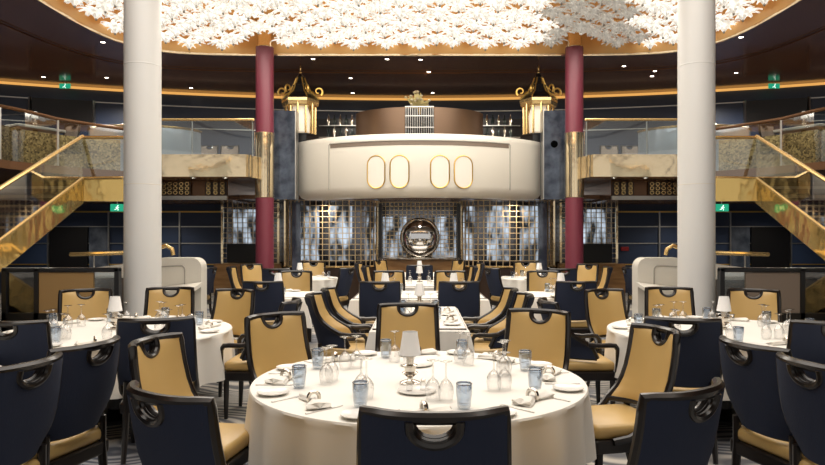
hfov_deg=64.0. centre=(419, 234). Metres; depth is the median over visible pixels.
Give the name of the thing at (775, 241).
door
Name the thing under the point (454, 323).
plate
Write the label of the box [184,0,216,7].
blossom
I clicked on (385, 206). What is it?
lattice screen
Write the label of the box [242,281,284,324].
dining chair
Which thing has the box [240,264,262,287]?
dining chair
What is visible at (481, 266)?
dining chair
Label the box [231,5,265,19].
blossom
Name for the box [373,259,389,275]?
dining chair
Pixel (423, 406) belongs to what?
folded napkin
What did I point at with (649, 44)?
blossom
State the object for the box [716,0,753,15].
blossom
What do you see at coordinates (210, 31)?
blossom
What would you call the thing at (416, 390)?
plate
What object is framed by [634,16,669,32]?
blossom
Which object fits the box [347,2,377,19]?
blossom
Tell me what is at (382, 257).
countertop
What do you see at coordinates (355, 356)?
wine glass
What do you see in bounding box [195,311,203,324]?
tumbler
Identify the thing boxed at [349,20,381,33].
blossom
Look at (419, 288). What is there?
table lamp
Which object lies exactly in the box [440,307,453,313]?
folded napkin
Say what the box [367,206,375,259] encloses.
window
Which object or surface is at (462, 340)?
tumbler
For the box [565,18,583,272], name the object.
column
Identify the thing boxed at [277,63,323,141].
lantern
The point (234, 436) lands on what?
seat cushion
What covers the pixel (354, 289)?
plinth
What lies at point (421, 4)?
blossom
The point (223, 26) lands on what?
blossom
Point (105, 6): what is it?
blossom
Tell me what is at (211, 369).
tablecloth
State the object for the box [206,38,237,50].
blossom
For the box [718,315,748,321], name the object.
folded napkin
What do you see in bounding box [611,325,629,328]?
plate
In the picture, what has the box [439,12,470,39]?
blossom
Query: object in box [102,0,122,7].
blossom
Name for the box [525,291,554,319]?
tablecloth
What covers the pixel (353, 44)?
blossom
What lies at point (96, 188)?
stair landing
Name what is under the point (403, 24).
blossom
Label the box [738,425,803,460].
seat cushion
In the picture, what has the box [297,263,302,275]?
table lamp
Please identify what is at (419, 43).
blossom
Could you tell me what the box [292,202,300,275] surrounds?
post
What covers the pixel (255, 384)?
table knife
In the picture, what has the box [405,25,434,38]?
blossom
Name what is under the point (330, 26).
blossom
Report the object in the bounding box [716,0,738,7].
blossom
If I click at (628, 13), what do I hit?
blossom
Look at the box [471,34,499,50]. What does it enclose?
blossom
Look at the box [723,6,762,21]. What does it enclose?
blossom
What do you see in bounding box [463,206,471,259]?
window
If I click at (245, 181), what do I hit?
floor
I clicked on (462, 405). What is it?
tumbler
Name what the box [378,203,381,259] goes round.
post
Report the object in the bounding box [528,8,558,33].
blossom
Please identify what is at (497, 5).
blossom
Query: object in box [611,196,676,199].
trim
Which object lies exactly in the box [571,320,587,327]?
seat cushion
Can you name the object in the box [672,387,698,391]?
seat cushion
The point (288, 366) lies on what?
plate
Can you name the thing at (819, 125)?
table
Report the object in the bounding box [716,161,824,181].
floor
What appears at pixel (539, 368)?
tumbler
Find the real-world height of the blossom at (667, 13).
0.585 m
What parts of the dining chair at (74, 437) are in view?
leg, seat frame, leg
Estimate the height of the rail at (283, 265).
0.044 m
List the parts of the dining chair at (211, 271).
leg, frame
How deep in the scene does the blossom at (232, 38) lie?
14.41 m
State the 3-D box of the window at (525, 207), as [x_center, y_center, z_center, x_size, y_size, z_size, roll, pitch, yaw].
[3.075,-0.050,18.100,0.650,1.500,0.020,0,0,0]
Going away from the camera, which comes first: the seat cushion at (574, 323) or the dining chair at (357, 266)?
the seat cushion at (574, 323)
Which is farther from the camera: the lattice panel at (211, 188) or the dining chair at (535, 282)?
the lattice panel at (211, 188)
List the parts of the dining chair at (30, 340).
frame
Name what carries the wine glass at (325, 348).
on the tablecloth at (559, 432)
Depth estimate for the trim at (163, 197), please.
15.43 m
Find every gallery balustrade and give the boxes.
[0,104,122,170]
[716,107,824,170]
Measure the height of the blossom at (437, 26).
0.585 m
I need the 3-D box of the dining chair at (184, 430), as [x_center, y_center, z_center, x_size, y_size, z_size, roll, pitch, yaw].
[-0.828,1.092,2.670,0.560,1.026,0.633,0,0,35]
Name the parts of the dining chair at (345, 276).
frame, seat frame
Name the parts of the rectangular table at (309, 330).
leg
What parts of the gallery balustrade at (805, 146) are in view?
handrail, post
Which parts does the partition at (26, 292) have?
glass pane, infill panel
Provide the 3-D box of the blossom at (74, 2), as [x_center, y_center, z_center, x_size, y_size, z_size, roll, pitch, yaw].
[-6.282,-4.430,12.043,0.694,0.585,0.705,0,0,-18]
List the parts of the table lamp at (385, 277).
lamp shade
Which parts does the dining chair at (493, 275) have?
seat frame, frame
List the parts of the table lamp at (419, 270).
lamp shade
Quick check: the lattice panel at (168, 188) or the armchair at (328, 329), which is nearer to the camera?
the armchair at (328, 329)
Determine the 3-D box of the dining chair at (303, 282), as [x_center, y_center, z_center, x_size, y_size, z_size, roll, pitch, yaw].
[-1.995,1.092,10.494,0.560,1.026,0.633,0,0,-1]
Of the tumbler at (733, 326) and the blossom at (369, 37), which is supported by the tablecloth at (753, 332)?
the tumbler at (733, 326)
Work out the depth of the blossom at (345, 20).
13.21 m
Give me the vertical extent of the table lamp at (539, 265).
0.295 m
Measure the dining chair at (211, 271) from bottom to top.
1.026 m
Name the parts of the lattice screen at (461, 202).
frame post, frame post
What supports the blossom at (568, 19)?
hanging from the chandelier at (593, 46)
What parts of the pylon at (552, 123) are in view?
edge trim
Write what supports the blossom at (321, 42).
hanging from the chandelier at (593, 46)
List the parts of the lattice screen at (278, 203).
frame post, frame post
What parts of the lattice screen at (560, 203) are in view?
frame post, frame post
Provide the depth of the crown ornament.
15.75 m
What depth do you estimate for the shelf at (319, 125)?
18.01 m
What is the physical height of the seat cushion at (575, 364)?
0.085 m
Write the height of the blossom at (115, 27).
0.585 m
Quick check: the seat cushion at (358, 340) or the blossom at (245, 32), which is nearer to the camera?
the seat cushion at (358, 340)
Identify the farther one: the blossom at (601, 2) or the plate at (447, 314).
the blossom at (601, 2)
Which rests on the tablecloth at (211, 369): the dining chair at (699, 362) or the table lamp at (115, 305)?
the table lamp at (115, 305)
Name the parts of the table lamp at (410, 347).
stem, lamp shade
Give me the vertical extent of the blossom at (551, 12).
0.585 m
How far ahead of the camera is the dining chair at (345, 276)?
11.65 m
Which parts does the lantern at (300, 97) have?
cornice, lamp glass, post, post, post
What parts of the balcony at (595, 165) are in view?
glass panel, post, rail, post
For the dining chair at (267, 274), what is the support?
on the floor at (236, 413)
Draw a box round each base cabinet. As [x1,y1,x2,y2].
[227,244,255,262]
[583,244,611,262]
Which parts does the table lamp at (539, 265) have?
lamp shade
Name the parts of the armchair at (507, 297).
armrest, armrest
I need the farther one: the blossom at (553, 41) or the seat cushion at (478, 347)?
the blossom at (553, 41)
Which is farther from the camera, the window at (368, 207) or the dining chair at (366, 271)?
the window at (368, 207)
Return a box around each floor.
[0,159,122,181]
[0,293,759,464]
[162,177,254,188]
[584,177,676,188]
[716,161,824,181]
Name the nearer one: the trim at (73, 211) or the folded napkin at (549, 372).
the folded napkin at (549, 372)
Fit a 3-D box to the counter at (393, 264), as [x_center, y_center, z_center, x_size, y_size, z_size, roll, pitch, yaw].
[0.000,1.100,16.750,1.900,1.000,0.500,0,0,0]
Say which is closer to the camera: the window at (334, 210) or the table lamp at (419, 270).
the table lamp at (419, 270)
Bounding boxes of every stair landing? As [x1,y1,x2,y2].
[83,136,122,201]
[716,136,756,201]
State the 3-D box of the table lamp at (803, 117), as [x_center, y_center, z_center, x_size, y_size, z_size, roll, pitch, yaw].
[7.720,-2.329,13.250,0.124,0.295,0.124,0,0,0]
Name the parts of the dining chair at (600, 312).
frame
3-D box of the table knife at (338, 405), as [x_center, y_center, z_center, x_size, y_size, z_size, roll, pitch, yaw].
[-0.459,0.847,3.209,0.017,0.004,0.225,0,0,45]
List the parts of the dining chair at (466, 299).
frame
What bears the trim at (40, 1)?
attached to the ceiling at (23, 58)
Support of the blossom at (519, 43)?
hanging from the chandelier at (593, 46)
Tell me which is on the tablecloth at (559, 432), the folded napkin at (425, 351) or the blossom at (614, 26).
the folded napkin at (425, 351)
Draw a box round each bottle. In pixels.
[344,115,347,124]
[350,115,353,124]
[485,115,488,124]
[491,115,494,124]
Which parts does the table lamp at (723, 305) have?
lamp shade, stem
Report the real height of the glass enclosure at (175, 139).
1.050 m
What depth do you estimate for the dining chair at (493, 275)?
11.65 m
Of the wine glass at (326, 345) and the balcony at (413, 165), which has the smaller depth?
the wine glass at (326, 345)
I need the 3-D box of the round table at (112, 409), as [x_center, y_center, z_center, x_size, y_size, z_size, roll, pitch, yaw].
[-2.690,1.228,5.880,1.920,0.744,1.920,0,0,0]
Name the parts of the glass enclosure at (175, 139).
rail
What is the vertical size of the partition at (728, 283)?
0.972 m
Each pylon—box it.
[274,109,298,199]
[540,109,564,199]
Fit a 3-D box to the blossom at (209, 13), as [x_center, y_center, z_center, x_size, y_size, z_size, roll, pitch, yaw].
[-4.074,-4.426,12.833,0.705,0.585,0.694,0,0,32]
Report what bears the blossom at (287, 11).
hanging from the ceiling at (517, 6)
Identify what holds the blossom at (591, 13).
hanging from the chandelier at (593, 46)
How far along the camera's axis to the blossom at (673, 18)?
13.24 m
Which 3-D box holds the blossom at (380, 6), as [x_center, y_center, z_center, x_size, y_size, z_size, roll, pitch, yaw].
[-0.743,-4.443,12.433,0.705,0.585,0.694,0,0,22]
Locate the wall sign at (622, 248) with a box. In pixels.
[621,247,628,250]
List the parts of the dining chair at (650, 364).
leg, seat frame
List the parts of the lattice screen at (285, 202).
frame post, frame post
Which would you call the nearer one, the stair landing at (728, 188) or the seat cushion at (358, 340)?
the seat cushion at (358, 340)
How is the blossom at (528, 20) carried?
hanging from the ceiling at (517, 6)
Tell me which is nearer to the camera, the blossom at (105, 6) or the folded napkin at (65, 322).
the folded napkin at (65, 322)
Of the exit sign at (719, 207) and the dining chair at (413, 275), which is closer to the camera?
the exit sign at (719, 207)
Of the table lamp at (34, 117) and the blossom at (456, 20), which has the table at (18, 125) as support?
the table lamp at (34, 117)
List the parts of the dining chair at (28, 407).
leg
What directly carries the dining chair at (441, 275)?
on the floor at (236, 413)
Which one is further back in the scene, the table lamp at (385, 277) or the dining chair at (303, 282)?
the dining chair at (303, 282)
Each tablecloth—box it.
[4,317,234,398]
[245,351,596,464]
[284,291,313,328]
[312,276,337,291]
[348,291,490,315]
[365,307,474,352]
[405,280,433,290]
[501,276,526,291]
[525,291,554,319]
[604,317,788,400]
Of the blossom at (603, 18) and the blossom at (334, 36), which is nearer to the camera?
the blossom at (603, 18)
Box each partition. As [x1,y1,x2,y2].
[95,278,122,315]
[716,279,743,317]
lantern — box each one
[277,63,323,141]
[515,63,561,141]
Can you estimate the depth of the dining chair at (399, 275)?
10.72 m
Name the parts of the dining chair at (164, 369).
frame, seat frame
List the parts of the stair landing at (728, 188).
handrail, panel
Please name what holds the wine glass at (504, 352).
on the tablecloth at (559, 432)
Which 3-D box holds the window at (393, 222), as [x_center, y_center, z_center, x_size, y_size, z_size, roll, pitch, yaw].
[-0.675,0.050,18.100,0.650,1.100,0.020,0,0,0]
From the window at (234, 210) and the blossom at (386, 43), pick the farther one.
the window at (234, 210)
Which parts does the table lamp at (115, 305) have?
stem, lamp shade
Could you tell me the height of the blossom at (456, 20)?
0.585 m
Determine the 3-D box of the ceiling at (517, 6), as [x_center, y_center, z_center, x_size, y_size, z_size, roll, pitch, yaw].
[0.000,-4.880,8.000,13.300,0.001,14.100,0,0,0]
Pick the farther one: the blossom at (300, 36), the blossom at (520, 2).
the blossom at (300, 36)
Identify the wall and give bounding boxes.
[0,84,824,155]
[0,204,824,292]
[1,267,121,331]
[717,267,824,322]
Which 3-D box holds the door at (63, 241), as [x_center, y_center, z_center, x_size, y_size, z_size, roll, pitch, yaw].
[-9.650,0.690,18.170,1.050,1.820,0.060,0,0,0]
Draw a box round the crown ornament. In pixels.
[404,90,430,113]
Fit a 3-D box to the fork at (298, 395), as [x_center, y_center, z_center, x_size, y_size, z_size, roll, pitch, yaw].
[-0.680,0.847,3.418,0.024,0.004,0.200,0,0,45]
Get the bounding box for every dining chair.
[0,320,52,379]
[0,351,62,464]
[35,335,119,464]
[57,288,112,321]
[63,124,80,136]
[116,316,199,463]
[126,380,226,464]
[128,332,248,464]
[143,286,194,316]
[201,145,218,153]
[207,266,216,313]
[210,288,254,396]
[220,145,239,153]
[226,266,241,296]
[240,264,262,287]
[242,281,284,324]
[244,311,311,381]
[262,268,289,287]
[280,270,311,290]
[302,261,325,275]
[336,267,353,309]
[354,262,364,281]
[356,405,511,464]
[359,281,400,332]
[361,265,371,280]
[372,270,404,290]
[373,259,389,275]
[375,302,440,351]
[406,265,432,279]
[434,270,466,290]
[438,281,479,332]
[449,259,465,275]
[467,265,477,280]
[474,262,484,281]
[485,267,502,309]
[502,308,570,370]
[513,261,536,275]
[527,270,558,290]
[549,268,576,286]
[554,281,596,340]
[576,264,598,287]
[584,288,628,386]
[591,323,680,464]
[597,266,612,296]
[599,145,618,153]
[620,145,637,153]
[622,266,631,313]
[627,377,724,464]
[643,316,722,463]
[644,286,695,316]
[719,335,803,464]
[726,288,781,322]
[758,124,775,136]
[776,351,824,464]
[786,320,824,379]
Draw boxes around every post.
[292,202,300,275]
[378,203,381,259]
[457,203,460,259]
[538,202,546,275]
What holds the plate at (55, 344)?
on the tablecloth at (211, 369)
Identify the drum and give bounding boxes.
[356,107,482,134]
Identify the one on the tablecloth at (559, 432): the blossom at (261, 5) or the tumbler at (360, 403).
the tumbler at (360, 403)
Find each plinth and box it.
[284,267,373,299]
[465,267,554,299]
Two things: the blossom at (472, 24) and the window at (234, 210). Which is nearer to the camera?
the blossom at (472, 24)
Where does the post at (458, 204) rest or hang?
on the floor at (236, 413)
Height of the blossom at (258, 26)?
0.585 m
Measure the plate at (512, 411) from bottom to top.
0.017 m
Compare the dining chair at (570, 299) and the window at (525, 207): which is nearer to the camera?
the dining chair at (570, 299)
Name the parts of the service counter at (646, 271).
brass rail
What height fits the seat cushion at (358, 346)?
0.085 m
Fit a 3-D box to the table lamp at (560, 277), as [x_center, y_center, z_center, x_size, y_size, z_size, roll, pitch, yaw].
[2.060,0.701,9.620,0.124,0.295,0.124,0,0,0]
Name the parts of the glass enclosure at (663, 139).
rail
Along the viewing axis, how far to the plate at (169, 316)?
6.77 m
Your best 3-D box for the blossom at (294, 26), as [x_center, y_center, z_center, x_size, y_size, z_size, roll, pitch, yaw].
[-2.590,-4.435,13.648,0.705,0.585,0.694,0,0,-1]
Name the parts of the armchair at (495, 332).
armrest, armrest, frame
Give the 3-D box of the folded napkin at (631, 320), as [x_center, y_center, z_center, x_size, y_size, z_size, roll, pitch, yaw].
[2.032,0.821,6.308,0.130,0.080,0.291,0,0,11]
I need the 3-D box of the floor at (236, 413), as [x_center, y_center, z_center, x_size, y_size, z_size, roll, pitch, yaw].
[0.000,1.700,7.000,30.000,0.200,30.000,0,0,0]
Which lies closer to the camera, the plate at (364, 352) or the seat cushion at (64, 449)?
the seat cushion at (64, 449)
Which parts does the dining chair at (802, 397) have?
leg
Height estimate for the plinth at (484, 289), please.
0.800 m
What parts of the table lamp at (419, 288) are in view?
lamp shade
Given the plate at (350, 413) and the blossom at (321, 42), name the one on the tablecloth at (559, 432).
the plate at (350, 413)
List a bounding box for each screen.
[28,96,95,123]
[221,202,279,263]
[226,202,612,267]
[284,200,379,265]
[380,202,458,255]
[405,106,433,133]
[459,200,554,265]
[559,202,617,263]
[743,96,810,123]
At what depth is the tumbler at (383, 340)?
4.56 m
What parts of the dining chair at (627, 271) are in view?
frame, leg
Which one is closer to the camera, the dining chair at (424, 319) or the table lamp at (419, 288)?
the dining chair at (424, 319)
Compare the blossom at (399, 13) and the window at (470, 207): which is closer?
the blossom at (399, 13)
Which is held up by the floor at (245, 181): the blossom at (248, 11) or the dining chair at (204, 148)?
the dining chair at (204, 148)
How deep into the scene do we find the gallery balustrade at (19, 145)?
13.32 m
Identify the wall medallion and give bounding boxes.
[400,218,439,256]
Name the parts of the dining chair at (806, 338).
frame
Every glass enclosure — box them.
[87,124,201,170]
[637,124,751,170]
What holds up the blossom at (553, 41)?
hanging from the chandelier at (593, 46)
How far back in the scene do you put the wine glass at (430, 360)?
3.39 m
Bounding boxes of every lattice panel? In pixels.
[162,182,190,194]
[205,182,226,194]
[612,182,633,194]
[648,182,676,194]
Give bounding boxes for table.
[5,123,65,133]
[97,398,122,425]
[285,297,311,341]
[352,292,486,298]
[372,328,466,329]
[719,401,741,425]
[773,123,824,133]
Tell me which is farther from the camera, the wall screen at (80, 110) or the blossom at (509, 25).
the wall screen at (80, 110)
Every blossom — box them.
[64,0,95,7]
[77,5,115,20]
[86,0,122,13]
[99,10,122,34]
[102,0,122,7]
[105,12,122,25]
[162,0,175,4]
[162,5,191,20]
[162,14,178,25]
[162,30,182,43]
[163,24,193,37]
[164,0,202,12]
[170,10,203,32]
[173,37,205,49]
[179,6,215,27]
[183,31,214,43]
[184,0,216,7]
[191,7,227,21]
[194,23,227,39]
[204,0,242,14]
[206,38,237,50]
[207,18,238,32]
[217,29,249,45]
[219,13,252,27]
[220,0,256,8]
[230,17,261,38]
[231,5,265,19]
[241,18,275,34]
[247,0,281,12]
[254,12,289,27]
[259,0,296,8]
[265,16,295,38]
[268,2,302,19]
[272,36,302,48]
[277,13,311,33]
[285,0,320,13]
[286,31,317,43]
[291,7,326,26]
[300,25,327,38]
[305,0,336,6]
[305,26,336,49]
[306,2,339,20]
[313,19,343,32]
[320,31,348,43]
[322,0,357,15]
[329,13,362,27]
[333,25,364,38]
[338,35,367,50]
[344,0,375,6]
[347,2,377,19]
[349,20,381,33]
[353,19,383,43]
[362,0,397,14]
[365,13,398,27]
[371,13,399,38]
[371,26,400,50]
[382,6,417,21]
[385,0,417,7]
[385,7,417,32]
[387,31,418,44]
[403,12,435,26]
[404,0,435,12]
[404,38,433,50]
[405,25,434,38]
[420,20,451,45]
[421,6,454,21]
[421,20,453,33]
[426,0,451,6]
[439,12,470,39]
[440,12,473,27]
[442,0,477,12]
[443,36,466,48]
[455,29,485,45]
[459,4,489,32]
[460,4,494,21]
[465,0,488,5]
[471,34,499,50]
[475,24,505,37]
[480,11,507,25]
[481,0,512,12]
[490,31,517,43]
[493,19,524,31]
[496,4,532,22]
[503,26,533,50]
[504,0,536,6]
[507,26,537,39]
[517,12,546,26]
[520,0,554,12]
[523,32,552,44]
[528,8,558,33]
[534,3,570,21]
[536,26,566,48]
[542,17,574,40]
[546,0,571,5]
[549,13,584,27]
[557,0,594,14]
[564,18,597,34]
[572,3,607,21]
[576,23,608,38]
[586,11,620,25]
[587,0,611,5]
[589,31,621,43]
[596,0,634,12]
[599,15,633,34]
[601,36,630,48]
[611,4,647,20]
[614,23,644,38]
[623,11,659,28]
[623,31,656,44]
[625,0,651,6]
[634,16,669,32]
[634,38,661,49]
[636,0,674,14]
[645,25,676,38]
[648,4,676,19]
[656,25,676,45]
[659,13,676,25]
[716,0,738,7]
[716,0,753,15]
[716,10,739,33]
[716,13,733,26]
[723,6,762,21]
[745,0,776,5]
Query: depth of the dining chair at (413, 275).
12.81 m
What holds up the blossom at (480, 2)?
hanging from the ceiling at (517, 6)
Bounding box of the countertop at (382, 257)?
[379,257,459,258]
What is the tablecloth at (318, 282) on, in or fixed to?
on the round table
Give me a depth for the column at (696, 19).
9.09 m
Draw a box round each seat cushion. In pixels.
[22,456,39,464]
[35,425,100,460]
[219,423,248,460]
[224,353,247,370]
[320,343,364,356]
[339,296,347,301]
[349,333,368,342]
[471,333,489,342]
[474,343,502,354]
[491,296,499,301]
[568,353,613,370]
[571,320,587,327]
[591,404,635,438]
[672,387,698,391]
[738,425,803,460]
[799,456,816,464]
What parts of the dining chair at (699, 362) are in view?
frame, leg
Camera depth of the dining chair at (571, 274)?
11.44 m
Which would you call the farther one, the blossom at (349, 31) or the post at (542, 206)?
the post at (542, 206)
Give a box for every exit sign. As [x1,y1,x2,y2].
[59,84,70,87]
[110,201,122,210]
[716,201,728,210]
[768,84,779,87]
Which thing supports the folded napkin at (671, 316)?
on the tablecloth at (753, 332)
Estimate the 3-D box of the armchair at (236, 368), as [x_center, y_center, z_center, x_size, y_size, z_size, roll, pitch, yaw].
[-1.400,1.091,5.954,0.660,1.027,0.600,0,0,1]
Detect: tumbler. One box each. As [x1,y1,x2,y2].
[48,313,57,326]
[51,326,61,342]
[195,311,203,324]
[292,364,306,387]
[311,348,323,368]
[352,380,368,406]
[380,338,391,357]
[456,339,467,357]
[456,381,471,408]
[519,349,531,370]
[528,366,542,389]
[733,326,743,340]
[762,311,771,323]
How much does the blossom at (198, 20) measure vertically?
0.585 m
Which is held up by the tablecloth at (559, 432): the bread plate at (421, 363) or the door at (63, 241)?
the bread plate at (421, 363)
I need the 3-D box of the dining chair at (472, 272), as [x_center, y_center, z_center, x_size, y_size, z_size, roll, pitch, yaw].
[0.774,1.092,12.339,0.633,1.026,0.560,0,0,-3]
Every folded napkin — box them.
[49,317,80,325]
[74,336,106,345]
[122,313,150,317]
[198,320,220,329]
[264,368,303,384]
[298,390,331,409]
[314,351,355,363]
[395,400,452,410]
[398,347,436,356]
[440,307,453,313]
[443,315,457,322]
[477,350,514,363]
[511,388,554,406]
[537,365,561,381]
[626,317,638,324]
[656,313,684,317]
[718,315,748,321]
[766,336,786,345]
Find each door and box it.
[49,227,88,266]
[750,227,789,266]
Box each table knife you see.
[255,384,293,384]
[305,405,342,413]
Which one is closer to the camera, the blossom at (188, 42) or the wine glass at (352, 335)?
the wine glass at (352, 335)
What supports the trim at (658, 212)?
attached to the wall at (37, 253)
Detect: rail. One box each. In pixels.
[283,265,373,267]
[465,265,555,267]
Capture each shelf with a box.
[319,125,355,126]
[483,125,519,126]
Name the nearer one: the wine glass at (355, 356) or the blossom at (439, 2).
the wine glass at (355, 356)
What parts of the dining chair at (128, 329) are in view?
seat frame, leg, leg, frame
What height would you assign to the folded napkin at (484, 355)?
0.080 m
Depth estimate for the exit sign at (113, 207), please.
11.60 m
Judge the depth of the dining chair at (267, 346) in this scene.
4.87 m
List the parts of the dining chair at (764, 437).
leg, seat frame, leg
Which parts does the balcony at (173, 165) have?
post, rail, post, glass panel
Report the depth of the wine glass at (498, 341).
3.96 m
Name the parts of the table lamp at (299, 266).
lamp shade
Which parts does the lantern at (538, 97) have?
post, post, post, lamp glass, cornice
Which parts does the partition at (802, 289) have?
infill panel, glass pane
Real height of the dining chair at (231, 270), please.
1.026 m
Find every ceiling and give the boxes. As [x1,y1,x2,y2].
[0,0,824,97]
[0,181,255,203]
[121,0,717,20]
[239,195,598,201]
[583,181,824,203]
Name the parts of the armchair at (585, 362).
frame, armrest, seat frame, leg, armrest, leg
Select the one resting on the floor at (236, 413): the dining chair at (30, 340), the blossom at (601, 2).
the dining chair at (30, 340)
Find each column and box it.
[123,0,161,316]
[255,18,273,272]
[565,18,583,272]
[677,0,715,317]
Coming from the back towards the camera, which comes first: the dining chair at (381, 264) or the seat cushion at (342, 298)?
the dining chair at (381, 264)
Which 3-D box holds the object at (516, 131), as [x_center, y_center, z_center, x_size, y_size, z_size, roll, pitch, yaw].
[2.250,-2.350,18.300,1.600,1.700,0.300,0,0,0]
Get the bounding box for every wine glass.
[319,347,332,383]
[325,345,338,380]
[350,335,362,367]
[353,356,368,394]
[359,358,373,398]
[425,359,440,399]
[438,360,453,400]
[454,331,465,360]
[486,352,500,388]
[496,341,509,375]
[497,351,511,389]
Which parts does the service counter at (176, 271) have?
brass rail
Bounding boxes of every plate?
[52,342,62,346]
[88,317,105,320]
[159,315,176,317]
[199,329,219,332]
[257,387,288,395]
[276,364,300,370]
[340,408,358,419]
[353,350,376,355]
[397,385,435,394]
[400,360,432,366]
[441,313,456,315]
[443,322,460,325]
[446,349,469,354]
[482,406,516,415]
[526,361,551,366]
[552,383,583,391]
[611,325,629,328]
[686,315,702,317]
[750,342,769,345]
[758,320,777,322]
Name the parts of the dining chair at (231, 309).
leg, frame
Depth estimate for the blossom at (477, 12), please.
12.79 m
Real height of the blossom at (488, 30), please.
0.585 m
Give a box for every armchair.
[220,297,301,418]
[304,291,371,356]
[320,286,375,342]
[462,286,518,342]
[467,291,534,354]
[537,297,619,403]
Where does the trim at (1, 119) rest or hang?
attached to the wall at (106, 113)
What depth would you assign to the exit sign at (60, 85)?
17.88 m
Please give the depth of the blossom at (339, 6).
12.40 m
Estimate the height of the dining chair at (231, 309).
1.026 m
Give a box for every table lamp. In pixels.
[31,111,37,125]
[108,296,122,329]
[274,273,281,280]
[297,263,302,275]
[381,273,388,286]
[399,331,420,384]
[414,283,424,309]
[416,266,422,281]
[450,273,457,286]
[536,263,541,275]
[557,273,564,280]
[716,296,730,329]
[801,111,807,125]
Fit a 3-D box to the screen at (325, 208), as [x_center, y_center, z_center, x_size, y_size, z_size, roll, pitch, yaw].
[0.000,0.200,18.150,10.600,2.300,0.060,0,0,0]
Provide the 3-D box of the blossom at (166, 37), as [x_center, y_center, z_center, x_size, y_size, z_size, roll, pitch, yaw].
[-5.546,-4.464,14.447,0.705,0.585,0.694,0,0,30]
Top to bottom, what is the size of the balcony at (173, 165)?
1.258 m
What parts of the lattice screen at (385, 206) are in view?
frame post, frame post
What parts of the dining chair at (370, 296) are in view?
frame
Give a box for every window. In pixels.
[233,209,255,243]
[301,206,318,259]
[330,206,351,259]
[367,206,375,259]
[383,217,406,256]
[432,217,455,256]
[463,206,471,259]
[487,206,508,259]
[520,206,537,259]
[583,209,605,243]
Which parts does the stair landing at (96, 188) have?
handrail, panel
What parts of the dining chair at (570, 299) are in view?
frame, seat frame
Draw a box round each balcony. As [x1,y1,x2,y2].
[162,118,257,178]
[299,133,539,200]
[581,118,676,178]
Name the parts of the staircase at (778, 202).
handrail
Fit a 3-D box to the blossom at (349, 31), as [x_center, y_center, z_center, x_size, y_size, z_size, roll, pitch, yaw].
[-1.480,-4.446,14.032,0.705,0.585,0.694,0,0,0]
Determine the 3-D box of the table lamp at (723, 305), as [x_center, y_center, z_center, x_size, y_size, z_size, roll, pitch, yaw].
[2.745,0.701,5.950,0.124,0.295,0.124,0,0,0]
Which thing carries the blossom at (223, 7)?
hanging from the chandelier at (593, 46)
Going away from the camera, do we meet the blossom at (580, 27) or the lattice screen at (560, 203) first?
the blossom at (580, 27)
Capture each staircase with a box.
[0,135,83,271]
[755,135,824,259]
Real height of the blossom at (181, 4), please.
0.585 m
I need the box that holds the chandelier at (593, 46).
[43,0,795,53]
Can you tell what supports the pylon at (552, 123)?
attached to the column at (574, 134)
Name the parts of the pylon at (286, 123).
edge trim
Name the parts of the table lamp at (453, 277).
lamp shade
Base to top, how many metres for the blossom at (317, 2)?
0.585 m
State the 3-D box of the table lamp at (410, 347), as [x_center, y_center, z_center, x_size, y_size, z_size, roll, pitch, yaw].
[-0.054,0.701,3.780,0.124,0.295,0.124,0,0,0]
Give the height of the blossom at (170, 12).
0.585 m
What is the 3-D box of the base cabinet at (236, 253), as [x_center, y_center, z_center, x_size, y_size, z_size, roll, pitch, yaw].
[-4.650,0.480,17.420,0.860,0.500,0.100,0,0,0]
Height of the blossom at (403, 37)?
0.585 m
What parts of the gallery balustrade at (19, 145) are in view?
post, post, handrail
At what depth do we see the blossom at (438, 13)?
12.80 m
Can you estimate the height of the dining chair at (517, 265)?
1.026 m
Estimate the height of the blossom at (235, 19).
0.585 m
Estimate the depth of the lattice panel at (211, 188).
15.42 m
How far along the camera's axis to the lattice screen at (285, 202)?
16.32 m
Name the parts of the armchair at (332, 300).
armrest, armrest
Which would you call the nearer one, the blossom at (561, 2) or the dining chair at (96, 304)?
the dining chair at (96, 304)
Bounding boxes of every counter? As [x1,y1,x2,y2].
[69,244,206,318]
[386,259,453,275]
[632,244,769,317]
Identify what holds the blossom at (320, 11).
hanging from the ceiling at (517, 6)
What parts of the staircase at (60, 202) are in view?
handrail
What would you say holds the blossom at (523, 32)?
hanging from the chandelier at (593, 46)
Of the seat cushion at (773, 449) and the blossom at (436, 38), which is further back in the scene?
the blossom at (436, 38)
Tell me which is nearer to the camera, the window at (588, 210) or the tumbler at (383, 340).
the tumbler at (383, 340)
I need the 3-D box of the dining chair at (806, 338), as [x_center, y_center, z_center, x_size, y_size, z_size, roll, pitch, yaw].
[2.810,1.092,4.726,0.560,1.026,0.633,0,0,3]
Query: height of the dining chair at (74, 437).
1.026 m
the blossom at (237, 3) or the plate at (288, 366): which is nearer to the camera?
the plate at (288, 366)
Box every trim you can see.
[0,22,824,73]
[0,81,824,99]
[0,96,824,111]
[1,119,824,130]
[9,264,824,264]
[35,243,803,243]
[37,0,801,55]
[47,212,180,266]
[55,226,783,226]
[72,211,766,212]
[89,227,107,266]
[162,196,227,199]
[214,264,281,295]
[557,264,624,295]
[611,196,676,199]
[658,212,791,266]
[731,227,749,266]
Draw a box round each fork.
[271,395,299,402]
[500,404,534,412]
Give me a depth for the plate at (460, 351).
4.73 m
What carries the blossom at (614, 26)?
hanging from the chandelier at (593, 46)
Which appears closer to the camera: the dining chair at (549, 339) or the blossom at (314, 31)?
the dining chair at (549, 339)
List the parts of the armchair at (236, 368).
leg, armrest, seat frame, armrest, leg, frame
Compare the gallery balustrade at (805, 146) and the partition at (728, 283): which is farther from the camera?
the gallery balustrade at (805, 146)
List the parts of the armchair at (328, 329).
leg, frame, armrest, armrest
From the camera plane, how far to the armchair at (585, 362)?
5.72 m

